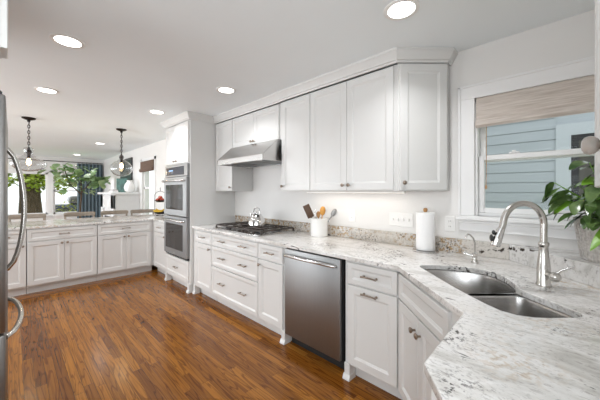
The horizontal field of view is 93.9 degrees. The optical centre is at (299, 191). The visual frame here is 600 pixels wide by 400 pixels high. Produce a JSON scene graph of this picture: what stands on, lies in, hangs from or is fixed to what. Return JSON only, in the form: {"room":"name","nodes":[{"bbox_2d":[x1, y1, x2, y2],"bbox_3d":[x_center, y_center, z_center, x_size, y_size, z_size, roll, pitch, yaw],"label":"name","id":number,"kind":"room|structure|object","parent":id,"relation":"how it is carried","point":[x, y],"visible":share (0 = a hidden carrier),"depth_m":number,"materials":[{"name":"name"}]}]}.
{"room":"kitchen","nodes":[
{"label":"kitchen","id":0,"kind":"room"},
{"bbox_2d":[8,154,102,221],"bbox_3d":[-8.562,0.150,7.361,0.140,2.380,5.620,0,0,44],"label":"wall","id":1,"kind":"structure","parent":0,"point":[36,164],"depth_m":8.34,"materials":[{"name":"paint"}]},
{"bbox_2d":[8,169,50,215],"bbox_3d":[-8.210,0.060,7.665,0.140,1.360,2.065,0,0,44],"label":"window","id":2,"kind":"structure","parent":1,"relation":"in","point":[47,175],"depth_m":8.34,"materials":[{"name":"white wood"}]},
{"bbox_2d":[8,158,100,163],"bbox_3d":[-7.753,-0.910,8.012,0.110,0.021,3.480,0,0,44],"label":"curtain rod","id":3,"kind":"object","parent":1,"relation":"attached to","point":[8,158],"visible":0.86,"depth_m":8.47,"materials":[{"name":"brown metal"}]},
{"bbox_2d":[51,171,76,215],"bbox_3d":[-7.053,0.060,8.855,0.140,1.360,1.255,0,0,44],"label":"window","id":4,"kind":"structure","parent":1,"relation":"in","point":[53,213],"depth_m":8.46,"materials":[{"name":"white wood"}]},
{"bbox_2d":[77,162,102,217],"bbox_3d":[-6.737,0.196,8.990,0.086,2.248,0.660,0,0,44],"label":"curtain","id":5,"kind":"object","parent":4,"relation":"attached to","point":[90,202],"visible":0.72,"depth_m":8.96,"materials":[{"name":"blue fabric"}]},
{"bbox_2d":[103,139,165,214],"bbox_3d":[-4.030,0.150,6.973,7.100,2.380,0.140,0,0,44],"label":"wall","id":6,"kind":"structure","parent":0,"point":[158,149],"depth_m":6.61,"materials":[{"name":"paint"}]},
{"bbox_2d":[120,157,132,181],"bbox_3d":[-4.595,-0.470,7.396,1.040,0.780,0.036,0,0,44],"label":"picture","id":7,"kind":"object","parent":6,"relation":"attached to","point":[126,169],"visible":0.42,"depth_m":7.24,"materials":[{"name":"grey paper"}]},
{"bbox_2d":[141,156,155,214],"bbox_3d":[-3.352,0.015,6.257,0.930,1.530,0.140,0,0,44],"label":"window","id":8,"kind":"structure","parent":6,"relation":"in","point":[146,187],"depth_m":6.52,"materials":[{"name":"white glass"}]},
{"bbox_2d":[139,159,153,171],"bbox_3d":[-3.408,-0.560,6.200,0.820,0.240,0.059,0,0,44],"label":"roman shade","id":9,"kind":"object","parent":8,"relation":"attached to","point":[145,166],"visible":1,"depth_m":6.14,"materials":[{"name":"brown fabric"}]},
{"bbox_2d":[8,265,401,399],"bbox_3d":[-4.297,1.390,3.355,11.760,0.100,6.020,0,0,44],"label":"floor","id":10,"kind":"structure","parent":0,"point":[137,336],"depth_m":2.33,"materials":[{"name":"brown wood"}]},
{"bbox_2d":[0,90,26,399],"bbox_3d":[-1.740,0.465,1.230,0.910,1.750,0.774,0,0,44],"label":"refrigerator","id":11,"kind":"object","parent":10,"relation":"on","point":[5,150],"visible":1,"depth_m":1.14,"materials":[{"name":"metal"}]},
{"bbox_2d":[8,230,25,296],"bbox_3d":[-3.868,0.913,3.662,0.658,0.853,0.398,0,0,44],"label":"base cabinet","id":12,"kind":"object","parent":10,"relation":"on","point":[17,273],"visible":0.61,"depth_m":3.55,"materials":[{"name":"white wood"}]},
{"bbox_2d":[8,214,45,221],"bbox_3d":[-4.287,0.855,4.412,0.479,0.971,0.450,0,0,44],"label":"counter stool","id":13,"kind":"object","parent":10,"relation":"on","point":[10,217],"visible":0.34,"depth_m":4.56,"materials":[{"name":"grey wood"}]},
{"bbox_2d":[26,224,96,293],"bbox_3d":[-3.466,0.913,4.075,0.658,0.853,0.746,0,0,44],"label":"base cabinet","id":14,"kind":"object","parent":10,"relation":"on","point":[56,257],"visible":0.98,"depth_m":3.84,"materials":[{"name":"white wood"}]},
{"bbox_2d":[37,162,110,217],"bbox_3d":[-6.003,0.284,7.480,0.716,2.112,1.539,0,0,44],"label":"fig tree","id":15,"kind":"object","parent":10,"relation":"on","point":[96,181],"visible":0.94,"depth_m":7.48,"materials":[{"name":"green plant"}]},
{"bbox_2d":[63,211,94,218],"bbox_3d":[-3.817,0.855,4.896,0.479,0.971,0.450,0,0,44],"label":"counter stool","id":16,"kind":"object","parent":10,"relation":"on","point":[68,214],"visible":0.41,"depth_m":5.02,"materials":[{"name":"grey wood"}]},
{"bbox_2d":[101,210,127,216],"bbox_3d":[-3.444,0.855,5.280,0.479,0.971,0.450,0,0,44],"label":"counter stool","id":17,"kind":"object","parent":10,"relation":"on","point":[114,211],"visible":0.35,"depth_m":5.42,"materials":[{"name":"grey wood"}]},
{"bbox_2d":[97,192,140,216],"bbox_3d":[-4.469,0.680,6.880,1.400,1.320,0.598,0,0,44],"label":"fireplace","id":18,"kind":"object","parent":10,"relation":"on","point":[110,201],"visible":0.47,"depth_m":6.50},
{"bbox_2d":[111,178,114,189],"bbox_3d":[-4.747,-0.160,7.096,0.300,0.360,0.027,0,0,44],"label":"candle","id":19,"kind":"object","parent":18,"relation":"on","point":[112,179],"visible":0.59,"depth_m":7.03,"materials":[{"name":"white wax"}]},
{"bbox_2d":[97,192,140,194],"bbox_3d":[-4.469,0.045,6.880,1.400,0.050,0.598,0,0,44],"label":"mantel shelf","id":20,"kind":"object","parent":18,"relation":"attached to","point":[104,193],"depth_m":6.41,"materials":[{"name":"white wood"}]},
{"bbox_2d":[116,178,126,191],"bbox_3d":[-4.369,-0.150,6.867,0.320,0.340,0.027,0,0,15],"label":"picture","id":21,"kind":"object","parent":18,"relation":"on","point":[120,182],"visible":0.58,"depth_m":6.86},
{"bbox_2d":[117,180,125,190],"bbox_3d":[-4.372,-0.150,6.856,0.260,0.280,0.004,0,0,16],"label":"print","id":22,"kind":"object","parent":21,"relation":"attached to","point":[120,183],"depth_m":6.86},
{"bbox_2d":[124,180,134,191],"bbox_3d":[-4.011,-0.122,6.591,0.236,0.285,0.236,0,0,44],"label":"vase","id":23,"kind":"object","parent":18,"relation":"on","point":[129,186],"visible":0.96,"depth_m":6.52,"materials":[{"name":"white ceramic"}]},
{"bbox_2d":[96,220,152,280],"bbox_3d":[-2.935,0.913,4.622,0.658,0.853,0.770,0,0,44],"label":"base cabinet","id":24,"kind":"object","parent":10,"relation":"on","point":[125,248],"visible":0.98,"depth_m":4.39,"materials":[{"name":"white wood"}]},
{"bbox_2d":[8,214,163,229],"bbox_3d":[-3.109,0.470,4.304,1.582,0.030,2.398,0,0,44],"label":"countertop","id":25,"kind":"structure","parent":24,"relation":"on","point":[132,218],"depth_m":4.25,"materials":[{"name":"stone"}]},
{"bbox_2d":[154,188,164,215],"bbox_3d":[-2.649,0.189,5.309,0.228,0.528,0.228,0,0,44],"label":"fruit stand","id":26,"kind":"object","parent":25,"relation":"on","point":[160,188],"visible":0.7,"depth_m":5.25,"materials":[{"name":"brown metal"}]},
{"bbox_2d":[130,209,153,214],"bbox_3d":[-3.100,0.855,5.633,0.479,0.971,0.450,0,0,44],"label":"counter stool","id":27,"kind":"object","parent":10,"relation":"on","point":[138,210],"visible":0.23,"depth_m":5.77,"materials":[{"name":"grey wood"}]},
{"bbox_2d":[153,221,165,273],"bbox_3d":[-2.112,0.913,4.636,0.612,0.853,0.498,0,0,44],"label":"base cabinet","id":28,"kind":"object","parent":10,"relation":"on","point":[159,255],"visible":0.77,"depth_m":4.50,"materials":[{"name":"white wood"}]},
{"bbox_2d":[164,119,234,293],"bbox_3d":[-1.525,0.185,4.202,0.825,2.310,0.736,0,0,44],"label":"tall cabinet","id":29,"kind":"object","parent":10,"relation":"on","point":[193,142],"visible":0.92,"depth_m":3.85,"materials":[{"name":"white wood"}]},
{"bbox_2d":[162,163,189,260],"bbox_3d":[-1.627,0.270,4.097,0.765,1.290,0.554,0,0,44],"label":"double oven","id":30,"kind":"object","parent":29,"relation":"in","point":[176,181],"visible":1,"depth_m":3.87,"materials":[{"name":"metal"}]},
{"bbox_2d":[192,229,217,300],"bbox_3d":[-1.035,0.913,3.749,0.498,0.853,0.678,0,0,44],"label":"base cabinet","id":31,"kind":"object","parent":10,"relation":"on","point":[203,245],"visible":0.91,"depth_m":3.52,"materials":[{"name":"white wood"}]},
{"bbox_2d":[192,222,599,399],"bbox_3d":[-0.193,0.470,2.132,3.966,0.030,1.848,0,0,44],"label":"countertop","id":32,"kind":"structure","parent":31,"relation":"on","point":[490,353],"depth_m":0.92,"materials":[{"name":"stone"}]},
{"bbox_2d":[213,221,294,236],"bbox_3d":[-0.563,0.428,3.309,0.910,0.054,0.520,0,0,44],"label":"gas cooktop","id":33,"kind":"object","parent":32,"relation":"in","point":[238,227],"visible":0.9,"depth_m":3.15,"materials":[{"name":"metal"}]},
{"bbox_2d":[248,207,264,225],"bbox_3d":[-0.517,0.292,3.341,0.207,0.217,0.207,0,0,-1],"label":"kettle","id":34,"kind":"object","parent":33,"relation":"on","point":[256,219],"visible":1,"depth_m":3.27,"materials":[{"name":"silver metal"}]},
{"bbox_2d":[309,217,329,236],"bbox_3d":[0.197,0.362,2.870,0.182,0.185,0.182,0,0,44],"label":"utensil crock","id":35,"kind":"object","parent":32,"relation":"on","point":[319,227],"visible":0.98,"depth_m":2.80,"materials":[{"name":"white ceramic"}]},
{"bbox_2d":[303,204,313,218],"bbox_3d":[0.112,0.281,2.870,0.168,0.312,0.011,0,0,0],"label":"spatula","id":36,"kind":"object","parent":35,"relation":"in","point":[307,208],"visible":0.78,"depth_m":2.87,"materials":[{"name":"brown wood"}]},
{"bbox_2d":[320,206,325,218],"bbox_3d":[0.232,0.293,2.870,0.059,0.284,0.028,0,0,0],"label":"wooden spoon","id":37,"kind":"object","parent":35,"relation":"in","point":[322,209],"visible":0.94,"depth_m":2.86,"materials":[{"name":"orange wood"}]},
{"bbox_2d":[328,209,336,221],"bbox_3d":[0.292,0.307,2.870,0.170,0.261,0.025,0,0,0],"label":"ladle","id":38,"kind":"object","parent":35,"relation":"in","point":[334,211],"visible":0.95,"depth_m":2.86,"materials":[{"name":"metal"}]},
{"bbox_2d":[412,208,438,253],"bbox_3d":[0.953,0.289,2.128,0.188,0.332,0.188,0,0,44],"label":"paper towel holder","id":39,"kind":"object","parent":32,"relation":"on","point":[425,210],"visible":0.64,"depth_m":2.06,"materials":[{"name":"brushed stone"},{"name":"paper"},{"name":"wood"}]},
{"bbox_2d":[416,212,434,250],"bbox_3d":[0.953,0.299,2.128,0.134,0.280,0.134,0,0,44],"label":"paper towel roll","id":40,"kind":"object","parent":39,"relation":"on","point":[425,222],"visible":0.96,"depth_m":2.07,"materials":[{"name":"white paper"}]},
{"bbox_2d":[463,233,478,263],"bbox_3d":[1.098,0.360,1.799,0.081,0.189,0.068,0,0,15],"label":"water tap","id":41,"kind":"object","parent":32,"relation":"on","point":[474,254],"visible":1,"depth_m":1.78,"materials":[{"name":"silver metal"}]},
{"bbox_2d":[426,269,573,317],"bbox_3d":[0.906,0.587,1.371,0.422,0.202,0.783,0,0,2],"label":"sink","id":42,"kind":"object","parent":32,"relation":"in","point":[491,291],"visible":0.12,"depth_m":1.33,"materials":[{"name":"metal"}]},
{"bbox_2d":[489,200,575,287],"bbox_3d":[1.062,0.249,1.300,0.292,0.412,0.163,0,0,-1],"label":"kitchen faucet","id":43,"kind":"object","parent":32,"relation":"on","point":[544,276],"visible":1,"depth_m":1.34,"materials":[{"name":"silver metal"}]},
{"bbox_2d":[509,244,599,288],"bbox_3d":[1.401,0.403,1.399,0.658,0.105,0.676,0,0,44],"label":"ledge","id":44,"kind":"object","parent":32,"relation":"on","point":[586,272],"visible":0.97,"depth_m":1.50,"materials":[{"name":"stone"}]},
{"bbox_2d":[573,216,599,262],"bbox_3d":[1.586,0.241,1.395,0.328,0.217,0.325,0,0,44],"label":"basket","id":45,"kind":"object","parent":44,"relation":"on","point":[584,237],"visible":0.7,"depth_m":1.41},
{"bbox_2d":[541,161,599,250],"bbox_3d":[1.505,0.075,1.408,0.416,0.507,0.302,0,0,-6],"label":"potted plant","id":46,"kind":"object","parent":45,"relation":"in","point":[590,203],"visible":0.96,"depth_m":1.39,"materials":[{"name":"green plant"}]},
{"bbox_2d":[212,233,264,325],"bbox_3d":[-0.528,0.913,3.255,0.912,0.853,0.678,0,0,44],"label":"base cabinet","id":47,"kind":"object","parent":10,"relation":"on","point":[234,259],"visible":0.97,"depth_m":3.00,"materials":[{"name":"white wood"}]},
{"bbox_2d":[257,242,291,344],"bbox_3d":[-0.060,0.913,2.801,0.386,0.853,0.678,0,0,44],"label":"base cabinet","id":48,"kind":"object","parent":10,"relation":"on","point":[271,263],"visible":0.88,"depth_m":2.58,"materials":[{"name":"white wood"}]},
{"bbox_2d":[283,248,345,368],"bbox_3d":[0.275,0.914,2.427,0.599,0.851,0.666,0,0,44],"label":"dishwasher","id":49,"kind":"object","parent":10,"relation":"on","point":[315,284],"visible":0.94,"depth_m":2.18,"materials":[{"name":"metal"}]},
{"bbox_2d":[342,260,402,399],"bbox_3d":[0.669,0.913,2.092,0.408,0.853,0.678,0,0,44],"label":"base cabinet","id":50,"kind":"object","parent":10,"relation":"on","point":[372,298],"visible":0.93,"depth_m":1.87,"materials":[{"name":"white wood"}]},
{"bbox_2d":[398,272,459,399],"bbox_3d":[0.801,0.913,1.408,0.453,0.853,0.665,0,0,-1],"label":"base cabinet","id":51,"kind":"object","parent":10,"relation":"on","point":[424,322],"visible":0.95,"depth_m":1.46,"materials":[{"name":"white wood"}]},
{"bbox_2d":[431,388,436,399],"bbox_3d":[0.673,0.913,0.698,0.608,0.853,0.400,0,0,44],"label":"base cabinet","id":52,"kind":"object","parent":10,"relation":"on","point":[433,397],"visible":0.02,"depth_m":0.74,"materials":[{"name":"white wood"}]},
{"bbox_2d":[0,0,594,159],"bbox_3d":[-4.297,-1.090,3.355,11.760,0.100,6.020,0,0,44],"label":"ceiling","id":53,"kind":"structure","parent":0,"point":[138,57],"depth_m":2.04,"materials":[{"name":"paint"}]},
{"bbox_2d":[9,116,46,171],"bbox_3d":[-3.829,-0.661,3.952,0.392,0.757,0.392,0,0,44],"label":"pendant lamp","id":54,"kind":"object","parent":53,"relation":"hanging from","point":[28,151],"visible":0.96,"depth_m":3.94,"materials":[{"name":"clear glass"}]},
{"bbox_2d":[26,148,31,158],"bbox_3d":[-3.829,-0.542,3.952,0.068,0.155,0.068,0,0,44],"label":"socket","id":55,"kind":"object","parent":54,"relation":"attached to","point":[28,151],"depth_m":3.94,"materials":[{"name":"brown metal"}]},
{"bbox_2d":[34,87,58,93],"bbox_3d":[-2.600,-1.036,2.877,0.196,0.007,0.196,0,0,44],"label":"recessed light","id":56,"kind":"object","parent":53,"relation":"in","point":[41,89],"visible":1,"depth_m":2.87,"materials":[{"name":"white plastic"}]},
{"bbox_2d":[49,33,85,48],"bbox_3d":[-1.604,-1.036,1.936,0.196,0.007,0.196,0,0,44],"label":"recessed light","id":57,"kind":"object","parent":53,"relation":"in","point":[65,40],"visible":1,"depth_m":1.93,"materials":[{"name":"white plastic"}]},
{"bbox_2d":[110,128,132,175],"bbox_3d":[-2.983,-0.646,4.678,0.326,0.788,0.326,0,0,44],"label":"pendant lamp","id":58,"kind":"object","parent":53,"relation":"hanging from","point":[121,130],"visible":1,"depth_m":4.67,"materials":[{"name":"clear glass"}]},
{"bbox_2d":[149,110,164,113],"bbox_3d":[-1.869,-1.036,3.658,0.196,0.007,0.196,0,0,44],"label":"recessed light","id":59,"kind":"object","parent":53,"relation":"in","point":[150,111],"visible":1,"depth_m":3.66,"materials":[{"name":"white plastic"}]},
{"bbox_2d":[216,86,235,93],"bbox_3d":[-0.755,-1.036,2.868,0.196,0.007,0.196,0,0,44],"label":"recessed light","id":60,"kind":"object","parent":53,"relation":"in","point":[223,89],"visible":1,"depth_m":2.85,"materials":[{"name":"white plastic"}]},
{"bbox_2d":[383,0,419,20],"bbox_3d":[0.579,-1.036,1.599,0.196,0.007,0.196,0,0,44],"label":"recessed light","id":61,"kind":"object","parent":53,"relation":"in","point":[396,10],"visible":1,"depth_m":1.59,"materials":[{"name":"white plastic"}]},
{"bbox_2d":[235,9,594,250],"bbox_3d":[0.325,0.150,3.017,4.660,2.380,0.140,0,0,44],"label":"wall","id":62,"kind":"structure","parent":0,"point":[572,38],"depth_m":2.12,"materials":[{"name":"paint"}]},
{"bbox_2d":[216,119,251,190],"bbox_3d":[-0.938,-0.477,3.897,0.438,0.945,0.356,0,0,44],"label":"upper cabinet","id":63,"kind":"object","parent":62,"relation":"attached to","point":[228,178],"visible":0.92,"depth_m":3.78,"materials":[{"name":"white wood"}]},
{"bbox_2d":[217,139,281,167],"bbox_3d":[-0.517,-0.441,3.341,0.912,0.232,0.520,0,0,44],"label":"range hood","id":64,"kind":"object","parent":62,"relation":"attached to","point":[268,153],"visible":0.91,"depth_m":3.14,"materials":[{"name":"metal"}]},
{"bbox_2d":[233,103,281,147],"bbox_3d":[-0.439,-0.755,3.412,0.950,0.390,0.356,0,0,44],"label":"upper cabinet","id":65,"kind":"object","parent":62,"relation":"attached to","point":[263,125],"visible":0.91,"depth_m":3.25,"materials":[{"name":"white wood"}]},
{"bbox_2d":[280,93,310,190],"bbox_3d":[0.049,-0.477,2.930,0.415,0.945,0.366,0,0,44],"label":"upper cabinet","id":66,"kind":"object","parent":62,"relation":"attached to","point":[296,111],"visible":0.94,"depth_m":2.81,"materials":[{"name":"white wood"}]},
{"bbox_2d":[160,47,457,128],"bbox_3d":[-0.493,-0.995,3.150,3.926,0.090,0.543,0,0,40],"label":"crown molding","id":67,"kind":"structure","parent":62,"relation":"attached to","point":[447,55],"depth_m":2.39,"materials":[{"name":"white wood"}]},
{"bbox_2d":[349,210,354,221],"bbox_3d":[0.506,0.235,2.737,0.072,0.115,0.008,0,0,44],"label":"outlet","id":68,"kind":"object","parent":62,"relation":"attached to","point":[351,212],"visible":1,"depth_m":2.73,"materials":[{"name":"white plastic"}]},
{"bbox_2d":[310,65,396,190],"bbox_3d":[0.510,-0.477,2.482,0.868,0.945,0.366,0,0,44],"label":"upper cabinet","id":69,"kind":"object","parent":62,"relation":"attached to","point":[353,122],"visible":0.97,"depth_m":2.33,"materials":[{"name":"white wood"}]},
{"bbox_2d":[306,191,405,192],"bbox_3d":[0.455,0.004,2.584,1.050,0.016,0.040,0,0,44],"label":"light","id":70,"kind":"object","parent":69,"relation":"attached to","point":[306,191],"visible":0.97,"depth_m":2.51,"materials":[{"name":"white plastic"}]},
{"bbox_2d":[235,215,508,259],"bbox_3d":[0.221,0.403,3.003,3.270,0.105,0.022,0,0,44],"label":"backsplash","id":71,"kind":"structure","parent":62,"relation":"attached to","point":[483,248],"depth_m":2.39,"materials":[{"name":"stone"}]},
{"bbox_2d":[389,212,412,226],"bbox_3d":[0.861,0.238,2.387,0.202,0.114,0.016,0,0,44],"label":"switch plate","id":72,"kind":"object","parent":62,"relation":"attached to","point":[395,219],"visible":1,"depth_m":2.38,"materials":[{"name":"white plastic"}]},
{"bbox_2d":[397,63,448,190],"bbox_3d":[0.920,-0.477,2.088,0.339,0.945,0.262,0,0,-43],"label":"upper cabinet","id":73,"kind":"object","parent":62,"relation":"attached to","point":[422,88],"visible":1,"depth_m":2.06,"materials":[{"name":"white wood"}]},
{"bbox_2d":[445,216,454,231],"bbox_3d":[1.137,0.245,2.124,0.072,0.115,0.008,0,0,44],"label":"outlet","id":74,"kind":"object","parent":62,"relation":"attached to","point":[449,220],"visible":0.98,"depth_m":2.12,"materials":[{"name":"white plastic"}]},
{"bbox_2d":[455,56,594,239],"bbox_3d":[1.547,-0.241,1.774,0.975,1.052,0.180,0,0,44],"label":"window","id":75,"kind":"structure","parent":62,"relation":"attached to","point":[472,215],"depth_m":1.93,"materials":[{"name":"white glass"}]},
{"bbox_2d":[475,75,594,188],"bbox_3d":[1.524,-0.341,1.725,0.764,0.645,0.037,0,0,44],"label":"roman shade","id":76,"kind":"object","parent":62,"relation":"attached to","point":[573,96],"visible":1,"depth_m":1.75,"materials":[{"name":"beige fabric"}]},
{"bbox_3d":[0.092,0.150,-0.494,0.100,2.380,5.220,0,0,44],"label":"wall","id":77,"kind":"structure","parent":0,"visible":0},
{"bbox_2d":[581,0,599,187],"bbox_3d":[0.683,-0.521,0.438,0.346,1.033,0.720,0,0,44],"label":"upper cabinet","id":78,"kind":"object","parent":77,"relation":"attached to","point":[590,145],"visible":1,"depth_m":0.74,"materials":[{"name":"white wood"}]},
{"label":"outside","id":79,"kind":"structure","parent":0,"visible":0},
{"bbox_2d":[8,200,153,213],"bbox_3d":[-23.854,1.740,26.678,48.600,0.100,85.000,0,0,44],"label":"gravel drive","id":80,"kind":"structure","parent":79,"point":[12,207],"depth_m":31.55,"materials":[{"name":"stone"}]},
{"bbox_2d":[55,196,76,211],"bbox_3d":[-14.698,0.988,19.311,1.780,1.395,3.800,0,0,44],"label":"car","id":81,"kind":"object","parent":80,"relation":"on","point":[73,199],"visible":0.17,"depth_m":18.13,"materials":[{"name":"paint"}]},
{"bbox_3d":[-10.293,1.688,12.796,7.400,0.005,12.000,0,0,44],"label":"lawn","id":82,"kind":"structure","parent":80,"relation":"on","visible":0},
{"bbox_2d":[8,173,76,213],"bbox_3d":[-11.296,-0.281,11.469,7.960,3.899,7.376,0,0,44],"label":"tree","id":83,"kind":"object","parent":82,"relation":"on","point":[33,182],"visible":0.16,"depth_m":11.82,"materials":[{"name":"green plant"}]},
{"bbox_2d":[56,201,76,211],"bbox_3d":[-11.179,1.051,13.618,1.806,1.247,1.738,0,0,44],"label":"bush","id":84,"kind":"object","parent":82,"relation":"on","point":[59,209],"visible":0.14,"depth_m":13.43,"materials":[{"name":"green plant"}]},
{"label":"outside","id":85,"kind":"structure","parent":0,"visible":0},
{"bbox_3d":[18.038,1.740,5.141,41.300,0.100,27.480,0,0,44],"label":"yard","id":86,"kind":"structure","parent":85,"visible":0},
{"bbox_2d":[485,112,594,210],"bbox_3d":[3.186,-0.126,3.994,7.000,3.631,0.230,0,0,44],"label":"house","id":87,"kind":"structure","parent":86,"relation":"on","point":[508,182],"depth_m":3.83,"materials":[{"name":"blue wood"}]},
{"bbox_3d":[-2.145,0.150,0.914,1.150,2.380,0.120,0,0,44],"label":"wall","id":88,"kind":"structure","parent":0,"visible":0},
{"bbox_2d":[0,0,7,58],"bbox_3d":[-1.500,-0.809,0.925,0.140,0.458,0.740,0,0,44],"label":"upper cabinet","id":89,"kind":"object","parent":88,"relation":"attached to","point":[3,3],"visible":1,"depth_m":1.14,"materials":[{"name":"white wood"}]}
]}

